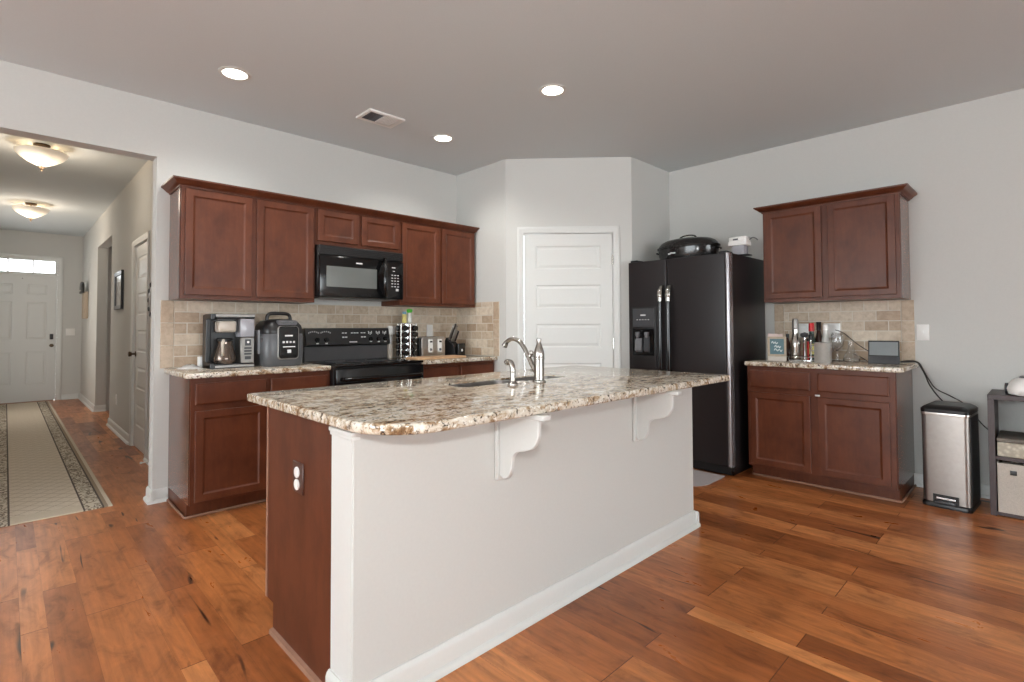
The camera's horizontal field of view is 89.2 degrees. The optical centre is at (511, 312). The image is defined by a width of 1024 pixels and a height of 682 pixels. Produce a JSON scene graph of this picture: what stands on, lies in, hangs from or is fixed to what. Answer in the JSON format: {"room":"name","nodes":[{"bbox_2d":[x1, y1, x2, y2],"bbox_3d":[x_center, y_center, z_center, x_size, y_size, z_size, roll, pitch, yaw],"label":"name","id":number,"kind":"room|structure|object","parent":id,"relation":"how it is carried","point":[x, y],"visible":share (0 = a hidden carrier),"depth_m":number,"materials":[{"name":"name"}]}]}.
{"room":"kitchen","nodes":[
{"label":"kitchen","id":0,"kind":"room"},
{"bbox_2d":[0,229,82,396],"bbox_3d":[-7.866,0.064,8.352,1.695,2.740,0.140,1,-2,-44],"label":"wall","id":1,"kind":"structure","parent":0,"point":[69,247],"depth_m":8.68,"materials":[{"name":"paint"}]},
{"bbox_2d":[0,253,63,403],"bbox_3d":[-7.880,0.250,8.304,1.035,2.366,0.160,1,-2,-44],"label":"door","id":2,"kind":"structure","parent":1,"relation":"in","point":[31,304],"depth_m":8.39,"materials":[{"name":"paint"}]},
{"bbox_2d":[0,258,57,273],"bbox_3d":[-7.888,-0.751,8.336,0.891,0.218,0.050,1,-2,-44],"label":"window","id":3,"kind":"structure","parent":2,"relation":"attached to","point":[6,264],"depth_m":8.39,"materials":[{"name":"glass"}]},
{"bbox_2d":[61,393,77,399],"bbox_3d":[-7.378,1.398,8.668,0.212,0.088,0.030,1,-2,-44],"label":"baseboard","id":4,"kind":"structure","parent":1,"relation":"attached to","point":[75,395],"depth_m":8.66,"materials":[{"name":"paint"}]},
{"bbox_2d":[66,328,74,334],"bbox_3d":[-7.394,0.322,8.696,0.118,0.116,0.014,1,-2,-44],"label":"light switch","id":5,"kind":"object","parent":1,"relation":"attached to","point":[68,331],"visible":1,"depth_m":8.70,"materials":[{"name":"white plastic"}]},
{"bbox_2d":[106,246,111,410],"bbox_3d":[-4.491,0.016,7.076,1.355,2.740,2.600,1,-2,-44],"label":"wall","id":6,"kind":"structure","parent":0,"point":[110,248],"depth_m":7.49,"materials":[{"name":"paint"}]},
{"bbox_2d":[80,160,152,450],"bbox_3d":[-4.791,-0.004,6.327,0.120,2.740,7.055,1,-2,-44],"label":"wall","id":7,"kind":"structure","parent":0,"point":[128,217],"depth_m":6.15,"materials":[{"name":"paint"}]},
{"bbox_2d":[79,282,87,318],"bbox_3d":[-6.787,-0.198,8.225,0.094,0.580,0.380,1,-2,-44],"label":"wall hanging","id":8,"kind":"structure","parent":7,"relation":"attached to","point":[82,291],"depth_m":8.11,"materials":[{"name":"beige fabric"}]},
{"bbox_2d":[78,393,94,411],"bbox_3d":[-6.600,1.377,8.043,0.030,0.088,2.010,1,-2,-44],"label":"baseboard","id":9,"kind":"structure","parent":7,"relation":"attached to","point":[84,400],"depth_m":7.89,"materials":[{"name":"paint"}]},
{"bbox_2d":[95,405,105,411],"bbox_3d":[-5.835,1.356,7.366,0.120,0.088,0.030,1,-2,-44],"label":"baseboard","id":10,"kind":"structure","parent":7,"relation":"attached to","point":[98,408],"depth_m":7.36,"materials":[{"name":"paint"}]},
{"bbox_2d":[106,418,128,444],"bbox_3d":[-4.398,1.306,5.785,0.030,0.088,1.520,1,-2,-44],"label":"baseboard","id":11,"kind":"structure","parent":7,"relation":"attached to","point":[124,436],"depth_m":5.70,"materials":[{"name":"paint"}]},
{"bbox_2d":[114,270,123,309],"bbox_3d":[-4.455,-0.253,5.883,0.026,0.430,0.510,1,-2,-44],"label":"picture frame","id":12,"kind":"object","parent":7,"relation":"attached to","point":[118,276],"visible":1,"depth_m":5.86,"materials":[{"name":"black plastic"}]},
{"bbox_2d":[116,275,120,305],"bbox_3d":[-4.453,-0.253,5.885,0.001,0.335,0.415,1,-2,-44],"label":"print","id":13,"kind":"object","parent":12,"relation":"attached to","point":[118,277],"depth_m":5.91},
{"bbox_2d":[128,231,149,457],"bbox_3d":[-3.544,0.297,4.995,0.164,2.055,0.820,1,-2,-44],"label":"door","id":14,"kind":"structure","parent":7,"relation":"in","point":[138,353],"depth_m":5.05,"materials":[{"name":"paint"}]},
{"bbox_2d":[143,450,148,465],"bbox_3d":[-2.829,1.255,4.177,0.030,0.088,1.275,1,-2,-44],"label":"baseboard","id":15,"kind":"structure","parent":7,"relation":"attached to","point":[146,458],"depth_m":4.57,"materials":[{"name":"paint"}]},
{"bbox_2d":[147,283,150,317],"bbox_3d":[-3.135,-0.116,4.519,0.034,0.350,0.350,1,-2,-44],"label":"wall ornament","id":16,"kind":"object","parent":7,"relation":"attached to","point":[149,289],"visible":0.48,"depth_m":4.54,"materials":[{"name":"brown metal"}]},
{"bbox_2d":[0,60,456,496],"bbox_3d":[-3.727,-0.119,2.349,8.936,2.740,0.130,1,-2,-44],"label":"wall","id":17,"kind":"structure","parent":0,"point":[36,104],"depth_m":3.63,"materials":[{"name":"paint"}]},
{"bbox_2d":[143,486,152,504],"bbox_3d":[-2.465,1.236,3.516,0.030,0.088,0.160,1,-2,-44],"label":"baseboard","id":18,"kind":"object","parent":17,"relation":"attached to","point":[148,499],"visible":1,"depth_m":3.49,"materials":[{"name":"paint"}]},
{"bbox_2d":[153,487,167,503],"bbox_3d":[-2.378,1.235,3.510,0.085,0.088,0.030,1,-2,-44],"label":"baseboard","id":19,"kind":"structure","parent":17,"relation":"attached to","point":[159,495],"depth_m":3.51,"materials":[{"name":"paint"}]},
{"bbox_2d":[169,186,314,303],"bbox_3d":[-1.936,-0.459,3.785,0.891,0.754,0.327,1,-2,-44],"label":"upper cabinet","id":20,"kind":"object","parent":17,"relation":"attached to","point":[224,247],"visible":0.98,"depth_m":3.61,"materials":[{"name":"brown wood"}]},
{"bbox_2d":[161,175,479,232],"bbox_3d":[-1.363,-0.826,4.329,2.568,0.050,0.364,1,-2,-44],"label":"crown molding","id":21,"kind":"structure","parent":20,"relation":"attached to","point":[174,182],"depth_m":3.89,"materials":[{"name":"brown wood"}]},
{"bbox_2d":[160,300,456,368],"bbox_3d":[-1.480,0.167,4.432,2.558,0.467,0.010,1,-2,-44],"label":"backsplash","id":22,"kind":"structure","parent":17,"relation":"attached to","point":[181,322],"depth_m":4.08,"materials":[{"name":"tile"}]},
{"bbox_2d":[315,208,399,252],"bbox_3d":[-1.347,-0.669,4.365,0.752,0.305,0.327,1,-2,-44],"label":"upper cabinet","id":23,"kind":"object","parent":17,"relation":"attached to","point":[333,228],"visible":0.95,"depth_m":4.22,"materials":[{"name":"brown wood"}]},
{"bbox_2d":[314,244,402,301],"bbox_3d":[-1.289,-0.311,4.298,0.742,0.405,0.413,1,-2,-44],"label":"microwave","id":24,"kind":"object","parent":23,"relation":"attached to","point":[341,273],"visible":0.99,"depth_m":4.16,"materials":[{"name":"black plastic"}]},
{"bbox_2d":[381,221,474,307],"bbox_3d":[-0.773,-0.431,4.918,0.849,0.754,0.327,1,-2,-44],"label":"upper cabinet","id":25,"kind":"object","parent":17,"relation":"attached to","point":[439,263],"visible":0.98,"depth_m":4.77,"materials":[{"name":"brown wood"}]},
{"bbox_2d":[427,325,432,335],"bbox_3d":[-0.803,0.174,5.079,0.072,0.116,0.008,1,-2,-44],"label":"wall outlet","id":26,"kind":"object","parent":17,"relation":"attached to","point":[429,327],"visible":0.94,"depth_m":5.08,"materials":[{"name":"white plastic"}]},
{"bbox_2d":[457,159,505,371],"bbox_3d":[-0.273,-0.055,5.112,0.110,2.740,0.735,1,-2,-44],"label":"wall","id":27,"kind":"structure","parent":0,"point":[481,192],"depth_m":5.00,"materials":[{"name":"paint"}]},
{"bbox_2d":[457,301,499,355],"bbox_3d":[-0.341,0.157,5.090,0.010,0.515,0.636,1,-2,-44],"label":"backsplash","id":28,"kind":"structure","parent":27,"relation":"attached to","point":[478,327],"depth_m":5.04,"materials":[{"name":"tile"}]},
{"bbox_2d":[0,0,1023,236],"bbox_3d":[-1.110,-1.606,0.679,10.604,0.120,20.750,1,-2,-44],"label":"ceiling","id":29,"kind":"structure","parent":0,"point":[667,85],"depth_m":3.14,"materials":[{"name":"paint"}]},
{"bbox_2d":[12,202,49,220],"bbox_3d":[-5.999,-1.250,6.478,0.350,0.230,0.350,1,-2,-44],"label":"ceiling lamp","id":30,"kind":"object","parent":29,"relation":"attached to","point":[31,211],"visible":1,"depth_m":6.41,"materials":[{"name":"white glass"}]},
{"bbox_2d":[13,142,68,170],"bbox_3d":[-3.999,-1.315,4.417,0.350,0.230,0.350,1,-2,-44],"label":"ceiling lamp","id":31,"kind":"object","parent":29,"relation":"attached to","point":[41,155],"visible":1,"depth_m":4.34,"materials":[{"name":"white glass"}]},
{"bbox_2d":[218,66,251,80],"bbox_3d":[-1.706,-1.469,3.199,0.184,0.008,0.184,1,-2,-44],"label":"recessed light","id":32,"kind":"object","parent":29,"relation":"in","point":[233,73],"visible":1,"depth_m":3.19,"materials":[{"name":"glass"}]},
{"bbox_2d":[356,108,404,128],"bbox_3d":[-0.981,-1.450,3.886,0.296,0.012,0.210,1,-2,-44],"label":"ceiling vent","id":33,"kind":"object","parent":29,"relation":"in","point":[370,115],"visible":1,"depth_m":3.87,"materials":[{"name":"white plastic"}]},
{"bbox_2d":[432,134,453,141],"bbox_3d":[-0.571,-1.443,4.302,0.184,0.008,0.184,1,-2,-44],"label":"recessed light","id":34,"kind":"object","parent":29,"relation":"in","point":[438,137],"visible":1,"depth_m":4.29,"materials":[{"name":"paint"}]},
{"bbox_2d":[539,84,566,96],"bbox_3d":[0.269,-1.470,3.438,0.184,0.008,0.184,1,-2,-44],"label":"recessed light","id":35,"kind":"object","parent":29,"relation":"in","point":[550,90],"visible":1,"depth_m":3.43,"materials":[{"name":"glass"}]},
{"bbox_2d":[0,399,1023,681],"bbox_3d":[-1.099,1.253,0.600,10.604,0.120,20.750,1,-2,-44],"label":"floor","id":36,"kind":"structure","parent":0,"point":[778,580],"depth_m":2.24,"materials":[{"name":"brown wood"}]},
{"bbox_2d":[0,401,111,527],"bbox_3d":[-5.284,1.346,5.688,0.635,0.009,6.920,1,-2,-44],"label":"runner rug","id":37,"kind":"object","parent":36,"relation":"on","point":[44,474],"visible":1,"depth_m":4.24,"materials":[{"name":"beige fabric"}]},
{"bbox_2d":[166,370,329,518],"bbox_3d":[-1.838,0.849,3.655,0.896,0.864,0.585,1,-2,-44],"label":"base cabinet","id":38,"kind":"object","parent":36,"relation":"on","point":[217,438],"visible":0.65,"depth_m":3.32,"materials":[{"name":"brown wood"}]},
{"bbox_2d":[164,363,330,378],"bbox_3d":[-1.845,0.399,3.658,0.913,0.033,0.596,1,-2,-44],"label":"countertop","id":39,"kind":"structure","parent":38,"relation":"on","point":[201,372],"depth_m":3.44,"materials":[{"name":"stone"}]},
{"bbox_2d":[177,364,200,368],"bbox_3d":[-2.199,0.366,3.544,0.150,0.029,0.090,1,-2,-44],"label":"napkin","id":40,"kind":"object","parent":39,"relation":"on","point":[192,366],"visible":1,"depth_m":3.52,"materials":[{"name":"white paper"}]},
{"bbox_2d":[197,356,201,366],"bbox_3d":[-2.183,0.346,3.662,0.060,0.075,0.028,1,-2,-44],"label":"power adapter","id":41,"kind":"object","parent":39,"relation":"on","point":[199,359],"visible":0.31,"depth_m":3.64,"materials":[{"name":"white plastic"}]},
{"bbox_2d":[202,314,254,368],"bbox_3d":[-1.975,0.196,3.634,0.279,0.372,0.232,1,-2,-44],"label":"coffee maker","id":42,"kind":"object","parent":39,"relation":"on","point":[228,339],"visible":1,"depth_m":3.59,"materials":[{"name":"black plastic"}]},
{"bbox_2d":[215,321,235,331],"bbox_3d":[-1.984,0.096,3.599,0.115,0.080,0.103,1,-2,-44],"label":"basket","id":43,"kind":"object","parent":42,"relation":"on","point":[220,326],"depth_m":3.56,"materials":[{"name":"plastic"}]},
{"bbox_2d":[207,363,253,368],"bbox_3d":[-1.960,0.367,3.614,0.279,0.028,0.121,1,-2,-44],"label":"tray","id":44,"kind":"object","parent":42,"relation":"on","point":[209,365],"depth_m":3.55,"materials":[{"name":"grey metal"}]},
{"bbox_2d":[254,312,303,366],"bbox_3d":[-1.719,0.189,3.832,0.325,0.394,0.312,1,-2,-44],"label":"multicooker","id":45,"kind":"object","parent":39,"relation":"on","point":[277,342],"visible":0.98,"depth_m":3.71,"materials":[{"name":"black plastic"}]},
{"bbox_2d":[302,328,422,385],"bbox_3d":[-1.192,0.708,4.186,0.759,1.170,0.711,1,-2,-44],"label":"range","id":46,"kind":"object","parent":36,"relation":"on","point":[354,355],"visible":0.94,"depth_m":4.21,"materials":[{"name":"black metal"}]},
{"bbox_2d":[304,358,422,367],"bbox_3d":[-1.186,0.398,4.187,0.759,0.020,0.543,1,-2,-44],"label":"cooktop","id":47,"kind":"object","parent":46,"relation":"in","point":[333,362],"depth_m":4.11,"materials":[{"name":"black glass"}]},
{"bbox_2d":[423,360,493,377],"bbox_3d":[-0.665,0.876,4.799,0.850,0.864,0.585,1,-2,-44],"label":"base cabinet","id":48,"kind":"object","parent":36,"relation":"on","point":[475,367],"visible":0.12,"depth_m":4.60,"materials":[{"name":"brown wood"}]},
{"bbox_2d":[393,355,497,364],"bbox_3d":[-0.649,0.426,4.795,0.849,0.033,0.614,1,-2,-44],"label":"countertop","id":49,"kind":"structure","parent":48,"relation":"on","point":[469,358],"depth_m":4.59,"materials":[{"name":"stone"}]},
{"bbox_2d":[387,344,392,357],"bbox_3d":[-1.114,0.346,4.713,0.072,0.125,0.072,1,-2,-44],"label":"utensil crock","id":50,"kind":"object","parent":49,"relation":"on","point":[390,346],"visible":0.77,"depth_m":4.68,"materials":[{"name":"ceramic"}]},
{"bbox_2d":[397,323,416,357],"bbox_3d":[-0.953,0.251,4.715,0.171,0.315,0.175,1,-2,-44],"label":"spice rack","id":51,"kind":"object","parent":49,"relation":"on","point":[404,324],"visible":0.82,"depth_m":4.64,"materials":[{"name":"silver metal"}]},
{"bbox_2d":[402,311,406,322],"bbox_3d":[-0.972,0.040,4.689,0.040,0.104,0.039,1,-2,-44],"label":"spice shaker","id":52,"kind":"object","parent":51,"relation":"on","point":[404,316],"visible":1,"depth_m":4.67,"materials":[{"name":"yellow plastic"}]},
{"bbox_2d":[407,309,411,322],"bbox_3d":[-0.932,0.029,4.725,0.054,0.128,0.053,1,-2,-44],"label":"spice shaker","id":53,"kind":"object","parent":51,"relation":"on","point":[409,311],"visible":1,"depth_m":4.71,"materials":[{"name":"white plastic"}]},
{"bbox_2d":[411,336,444,356],"bbox_3d":[-0.790,0.318,4.870,0.286,0.188,0.206,1,-2,-44],"label":"toaster","id":54,"kind":"object","parent":49,"relation":"on","point":[426,345],"visible":0.8,"depth_m":4.79,"materials":[{"name":"metal"}]},
{"bbox_2d":[406,355,465,359],"bbox_3d":[-0.665,0.395,4.592,0.520,0.018,0.210,1,-2,-44],"label":"cutting board","id":55,"kind":"object","parent":49,"relation":"on","point":[438,356],"visible":0.84,"depth_m":4.54,"materials":[{"name":"brown wood"}]},
{"bbox_2d":[445,338,464,354],"bbox_3d":[-0.569,0.328,5.025,0.202,0.175,0.122,-1,-2,32],"label":"knife block","id":56,"kind":"object","parent":49,"relation":"on","point":[451,347],"visible":0.65,"depth_m":4.97,"materials":[{"name":"black plastic"}]},
{"bbox_2d":[265,387,700,681],"bbox_3d":[0.122,0.809,2.482,2.216,0.864,0.990,1,-2,-44],"label":"kitchen island","id":57,"kind":"object","parent":36,"relation":"on","point":[390,558],"visible":0.82,"depth_m":1.89,"materials":[{"name":"paint"}]},
{"bbox_2d":[294,479,298,489],"bbox_3d":[-0.767,0.611,1.848,0.006,0.039,0.039,1,-2,-44],"label":"socket","id":58,"kind":"object","parent":57,"relation":"attached to","point":[296,481],"depth_m":1.84,"materials":[{"name":"white plastic"}]},
{"bbox_2d":[294,467,299,477],"bbox_3d":[-0.767,0.568,1.849,0.006,0.039,0.039,1,-2,-44],"label":"socket","id":59,"kind":"object","parent":57,"relation":"attached to","point":[296,469],"depth_m":1.84,"materials":[{"name":"white plastic"}]},
{"bbox_2d":[292,460,303,495],"bbox_3d":[-0.763,0.588,1.853,0.006,0.110,0.092,1,-2,-44],"label":"outlet plate","id":60,"kind":"object","parent":57,"relation":"attached to","point":[297,465],"depth_m":1.84,"materials":[{"name":"plastic"}]},
{"bbox_2d":[247,365,729,434],"bbox_3d":[0.054,0.361,2.560,2.207,0.033,1.119,1,-2,-44],"label":"island countertop","id":61,"kind":"structure","parent":57,"relation":"on","point":[422,405],"depth_m":2.08,"materials":[{"name":"stone"}]},
{"bbox_2d":[448,376,557,386],"bbox_3d":[-0.017,0.463,2.686,0.732,0.218,0.182,1,-2,-44],"label":"sink","id":62,"kind":"object","parent":61,"relation":"in","point":[483,383],"visible":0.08,"depth_m":2.71,"materials":[{"name":"metal"}]},
{"bbox_2d":[448,380,508,386],"bbox_3d":[-0.144,0.460,2.563,0.379,0.218,0.182,1,-2,-44],"label":"basin","id":63,"kind":"object","parent":62,"relation":"in","point":[483,383],"depth_m":2.66,"materials":[{"name":"metal"}]},
{"bbox_2d":[503,376,557,381],"bbox_3d":[0.120,0.466,2.820,0.349,0.218,0.182,1,-2,-44],"label":"basin","id":64,"kind":"object","parent":62,"relation":"in","point":[545,377],"depth_m":2.89,"materials":[{"name":"metal"}]},
{"bbox_2d":[504,359,517,385],"bbox_3d":[-0.005,0.281,2.471,0.052,0.122,0.078,1,-2,-44],"label":"sprayer","id":65,"kind":"object","parent":61,"relation":"on","point":[512,382],"visible":1,"depth_m":2.45,"materials":[{"name":"silver metal"}]},
{"bbox_2d":[502,337,545,381],"bbox_3d":[0.055,0.236,2.688,0.068,0.223,0.299,1,-2,-44],"label":"faucet","id":66,"kind":"object","parent":61,"relation":"on","point":[537,366],"visible":1,"depth_m":2.59,"materials":[{"name":"silver metal"}]},
{"bbox_2d":[629,251,765,475],"bbox_3d":[1.616,0.410,4.581,0.838,1.766,0.910,1,-2,-44],"label":"refrigerator","id":67,"kind":"object","parent":36,"relation":"on","point":[703,313],"visible":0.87,"depth_m":4.22,"materials":[{"name":"black metal"}]},
{"bbox_2d":[656,234,721,259],"bbox_3d":[1.588,-0.581,4.690,0.380,0.248,0.596,1,-2,-44],"label":"pan","id":68,"kind":"object","parent":67,"relation":"on","point":[681,247],"visible":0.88,"depth_m":4.52,"materials":[{"name":"metal"}]},
{"bbox_2d":[728,236,757,255],"bbox_3d":[1.908,-0.546,4.278,0.116,0.155,0.219,1,-2,-44],"label":"gadget","id":69,"kind":"object","parent":67,"relation":"on","point":[739,245],"visible":0.96,"depth_m":4.26,"materials":[{"name":"white plastic"}]},
{"bbox_2d":[732,245,747,254],"bbox_3d":[1.886,-0.515,4.300,0.095,0.076,0.105,1,-2,-44],"label":"canister","id":70,"kind":"object","parent":69,"relation":"on","point":[736,249],"depth_m":4.26,"materials":[{"name":"grey plastic"}]},
{"bbox_2d":[693,469,724,485],"bbox_3d":[1.233,1.280,4.175,0.435,0.008,0.788,1,-2,-44],"label":"floor mat","id":71,"kind":"object","parent":36,"relation":"on","point":[700,478],"visible":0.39,"depth_m":4.00,"materials":[{"name":"grey fabric"}]},
{"bbox_2d":[747,365,916,502],"bbox_3d":[2.404,0.841,3.941,0.630,0.864,0.964,1,-2,-44],"label":"base cabinet","id":72,"kind":"object","parent":36,"relation":"on","point":[856,437],"visible":0.98,"depth_m":3.67,"materials":[{"name":"brown wood"}]},
{"bbox_2d":[744,358,918,372],"bbox_3d":[2.403,0.391,3.941,0.630,0.033,1.008,1,-2,-44],"label":"countertop","id":73,"kind":"structure","parent":72,"relation":"on","point":[862,365],"depth_m":3.69,"materials":[{"name":"stone"}]},
{"bbox_2d":[768,333,782,336],"bbox_3d":[2.134,0.274,4.207,0.112,0.216,0.028,-1,-2,31],"label":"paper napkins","id":74,"kind":"object","parent":73,"relation":"on","point":[769,334],"visible":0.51,"depth_m":4.20,"materials":[{"name":"white paper"}]},
{"bbox_2d":[767,337,786,360],"bbox_3d":[2.102,0.285,4.121,0.132,0.190,0.055,-1,-2,28],"label":"sign","id":75,"kind":"object","parent":73,"relation":"on","point":[776,345],"visible":1,"depth_m":4.10,"materials":[{"name":"ceramic"}]},
{"bbox_2d":[786,334,790,359],"bbox_3d":[2.224,0.276,4.189,0.046,0.212,0.046,1,-2,-44],"label":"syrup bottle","id":76,"kind":"object","parent":73,"relation":"on","point":[787,335],"visible":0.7,"depth_m":4.17,"materials":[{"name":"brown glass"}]},
{"bbox_2d":[787,356,813,361],"bbox_3d":[2.274,0.359,4.069,0.175,0.038,0.203,1,-2,-44],"label":"tray","id":77,"kind":"object","parent":73,"relation":"on","point":[811,360],"visible":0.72,"depth_m":4.03,"materials":[{"name":"silver metal"}]},
{"bbox_2d":[790,318,800,359],"bbox_3d":[2.229,0.205,4.085,0.078,0.322,0.078,1,-2,-44],"label":"cocktail shaker","id":78,"kind":"object","parent":77,"relation":"on","point":[795,343],"visible":0.98,"depth_m":4.06,"materials":[{"name":"silver metal"}]},
{"bbox_2d":[800,332,808,359],"bbox_3d":[2.262,0.257,4.014,0.060,0.215,0.059,1,-2,-44],"label":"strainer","id":79,"kind":"object","parent":77,"relation":"in","point":[804,335],"visible":1,"depth_m":4.01,"materials":[{"name":"silver metal"}]},
{"bbox_2d":[808,334,812,359],"bbox_3d":[2.309,0.265,4.015,0.030,0.198,0.030,1,-2,-44],"label":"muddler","id":80,"kind":"object","parent":77,"relation":"in","point":[810,336],"visible":0.87,"depth_m":4.01,"materials":[{"name":"silver metal"}]},
{"bbox_2d":[807,323,815,358],"bbox_3d":[2.387,0.231,4.137,0.062,0.298,0.062,1,-2,-44],"label":"liquor bottle","id":81,"kind":"object","parent":73,"relation":"on","point":[811,330],"visible":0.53,"depth_m":4.12,"materials":[{"name":"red glass"}]},
{"bbox_2d":[815,322,821,341],"bbox_3d":[2.463,0.227,4.167,0.057,0.307,0.057,1,-2,-44],"label":"wine bottle","id":82,"kind":"object","parent":73,"relation":"on","point":[818,338],"visible":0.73,"depth_m":4.15,"materials":[{"name":"brown glass"}]},
{"bbox_2d":[811,342,833,362],"bbox_3d":[2.333,0.298,3.892,0.122,0.150,0.133,0,-2,-7],"label":"ice bucket","id":83,"kind":"object","parent":73,"relation":"on","point":[823,351],"visible":1,"depth_m":3.85,"materials":[{"name":"metal"}]},
{"bbox_2d":[821,324,829,341],"bbox_3d":[2.477,0.235,4.102,0.058,0.287,0.058,1,-2,-44],"label":"liquor bottle","id":84,"kind":"object","parent":73,"relation":"on","point":[825,338],"visible":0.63,"depth_m":4.09,"materials":[{"name":"white glass"}]},
{"bbox_2d":[830,334,843,361],"bbox_3d":[2.509,0.269,4.011,0.087,0.213,0.087,1,-2,-44],"label":"wine glass","id":85,"kind":"object","parent":73,"relation":"on","point":[837,341],"visible":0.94,"depth_m":3.98,"materials":[{"name":"clear glass"}]},
{"bbox_2d":[832,332,843,360],"bbox_3d":[2.574,0.267,4.109,0.091,0.222,0.091,1,-2,-44],"label":"wine glass","id":86,"kind":"object","parent":73,"relation":"on","point":[832,332],"visible":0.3,"depth_m":4.08,"materials":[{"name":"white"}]},
{"bbox_2d":[843,341,859,361],"bbox_3d":[2.587,0.296,3.959,0.112,0.155,0.111,1,-2,-44],"label":"decanter","id":87,"kind":"object","parent":73,"relation":"on","point":[851,355],"visible":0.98,"depth_m":3.94,"materials":[{"name":"clear glass"}]},
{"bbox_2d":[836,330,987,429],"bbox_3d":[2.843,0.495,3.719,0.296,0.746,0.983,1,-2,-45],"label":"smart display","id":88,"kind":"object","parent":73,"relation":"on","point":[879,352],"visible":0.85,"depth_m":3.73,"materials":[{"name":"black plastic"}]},
{"bbox_2d":[868,356,898,363],"bbox_3d":[2.659,0.338,3.718,0.180,0.052,0.012,-2,-2,40],"label":"speaker grille","id":89,"kind":"object","parent":88,"relation":"attached to","point":[871,359],"depth_m":3.72,"materials":[{"name":"grey fabric"}]},
{"bbox_2d":[920,401,980,513],"bbox_3d":[2.884,0.928,3.421,0.351,0.656,0.255,1,-2,-40],"label":"trash can","id":90,"kind":"object","parent":36,"relation":"on","point":[950,430],"visible":1,"depth_m":3.33,"materials":[{"name":"silver metal"}]},
{"bbox_2d":[987,389,1023,519],"bbox_3d":[3.376,0.874,3.086,0.390,0.742,0.780,1,-2,-44],"label":"cube shelf","id":91,"kind":"object","parent":36,"relation":"on","point":[994,395],"visible":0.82,"depth_m":3.22,"materials":[{"name":"grey laminate"}]},
{"bbox_2d":[996,430,1023,458],"bbox_3d":[3.193,0.829,3.251,0.346,0.112,0.219,1,-2,-44],"label":"storage box","id":92,"kind":"object","parent":91,"relation":"on","point":[1009,443],"visible":1,"depth_m":3.18,"materials":[{"name":"fabric"}]},
{"bbox_2d":[997,460,1023,515],"bbox_3d":[3.192,1.074,3.245,0.364,0.300,0.217,1,-2,-44],"label":"fabric bin","id":93,"kind":"object","parent":91,"relation":"in","point":[1010,474],"visible":0.82,"depth_m":3.16,"materials":[{"name":"beige fabric"}]},
{"bbox_2d":[1004,376,1023,395],"bbox_3d":[3.188,0.447,3.167,0.200,0.117,0.272,1,-2,-44],"label":"speaker","id":94,"kind":"object","parent":91,"relation":"on","point":[1015,387],"visible":1,"depth_m":3.16},
{"bbox_2d":[505,157,631,370],"bbox_3d":[0.527,-0.066,4.840,1.162,2.740,0.110,0,-2,2],"label":"wall","id":95,"kind":"structure","parent":0,"point":[543,192],"depth_m":4.81,"materials":[{"name":"paint"}]},
{"bbox_2d":[517,226,620,369],"bbox_3d":[0.522,0.254,4.799,0.941,2.100,0.154,0,-2,2],"label":"door","id":96,"kind":"structure","parent":95,"relation":"in","point":[568,286],"depth_m":4.80,"materials":[{"name":"paint"}]},
{"bbox_2d":[631,157,669,261],"bbox_3d":[1.315,-0.063,5.041,0.693,2.740,0.110,1,-2,-44],"label":"wall","id":97,"kind":"structure","parent":0,"point":[649,183],"depth_m":4.99,"materials":[{"name":"paint"}]},
{"bbox_2d":[669,89,1023,484],"bbox_3d":[5.111,-0.169,1.738,0.130,2.740,13.345,1,-2,-44],"label":"wall","id":98,"kind":"structure","parent":0,"point":[963,162],"depth_m":3.73,"materials":[{"name":"paint"}]},
{"bbox_2d":[798,324,808,336],"bbox_3d":[2.456,0.148,4.340,0.008,0.116,0.118,1,-2,-44],"label":"wall outlet","id":99,"kind":"object","parent":98,"relation":"attached to","point":[802,327],"visible":0.59,"depth_m":4.35,"materials":[{"name":"white plastic"}]},
{"bbox_2d":[824,323,839,337],"bbox_3d":[2.589,0.144,4.204,0.008,0.116,0.118,1,-2,-44],"label":"wall outlet","id":100,"kind":"object","parent":98,"relation":"attached to","point":[832,327],"visible":0.62,"depth_m":4.20,"materials":[{"name":"white plastic"}]},
{"bbox_2d":[763,193,910,303],"bbox_3d":[2.506,-0.468,4.063,0.362,0.754,0.916,1,-2,-44],"label":"upper cabinet","id":101,"kind":"object","parent":98,"relation":"attached to","point":[859,249],"visible":0.97,"depth_m":3.88,"materials":[{"name":"brown wood"}]},
{"bbox_2d":[753,183,916,213],"bbox_3d":[2.491,-0.848,4.060,0.399,0.050,1.026,1,-2,-44],"label":"crown molding","id":102,"kind":"structure","parent":101,"relation":"attached to","point":[905,189],"depth_m":3.85,"materials":[{"name":"brown wood"}]},
{"bbox_2d":[774,300,914,362],"bbox_3d":[2.628,0.146,4.176,0.010,0.465,0.972,1,-2,-44],"label":"backsplash","id":103,"kind":"structure","parent":98,"relation":"attached to","point":[863,322],"depth_m":4.07,"materials":[{"name":"tile"}]},
{"bbox_2d":[917,324,928,339],"bbox_3d":[2.999,0.144,3.793,0.014,0.116,0.072,1,-2,-44],"label":"light switch","id":104,"kind":"object","parent":98,"relation":"attached to","point":[922,330],"visible":1,"depth_m":3.79,"materials":[{"name":"white plastic"}]},
{"bbox_2d":[914,473,989,498],"bbox_3d":[6.331,1.114,0.341,0.030,0.088,9.700,1,-2,-44],"label":"baseboard","id":105,"kind":"structure","parent":98,"relation":"attached to","point":[918,478],"depth_m":3.55,"materials":[{"name":"paint"}]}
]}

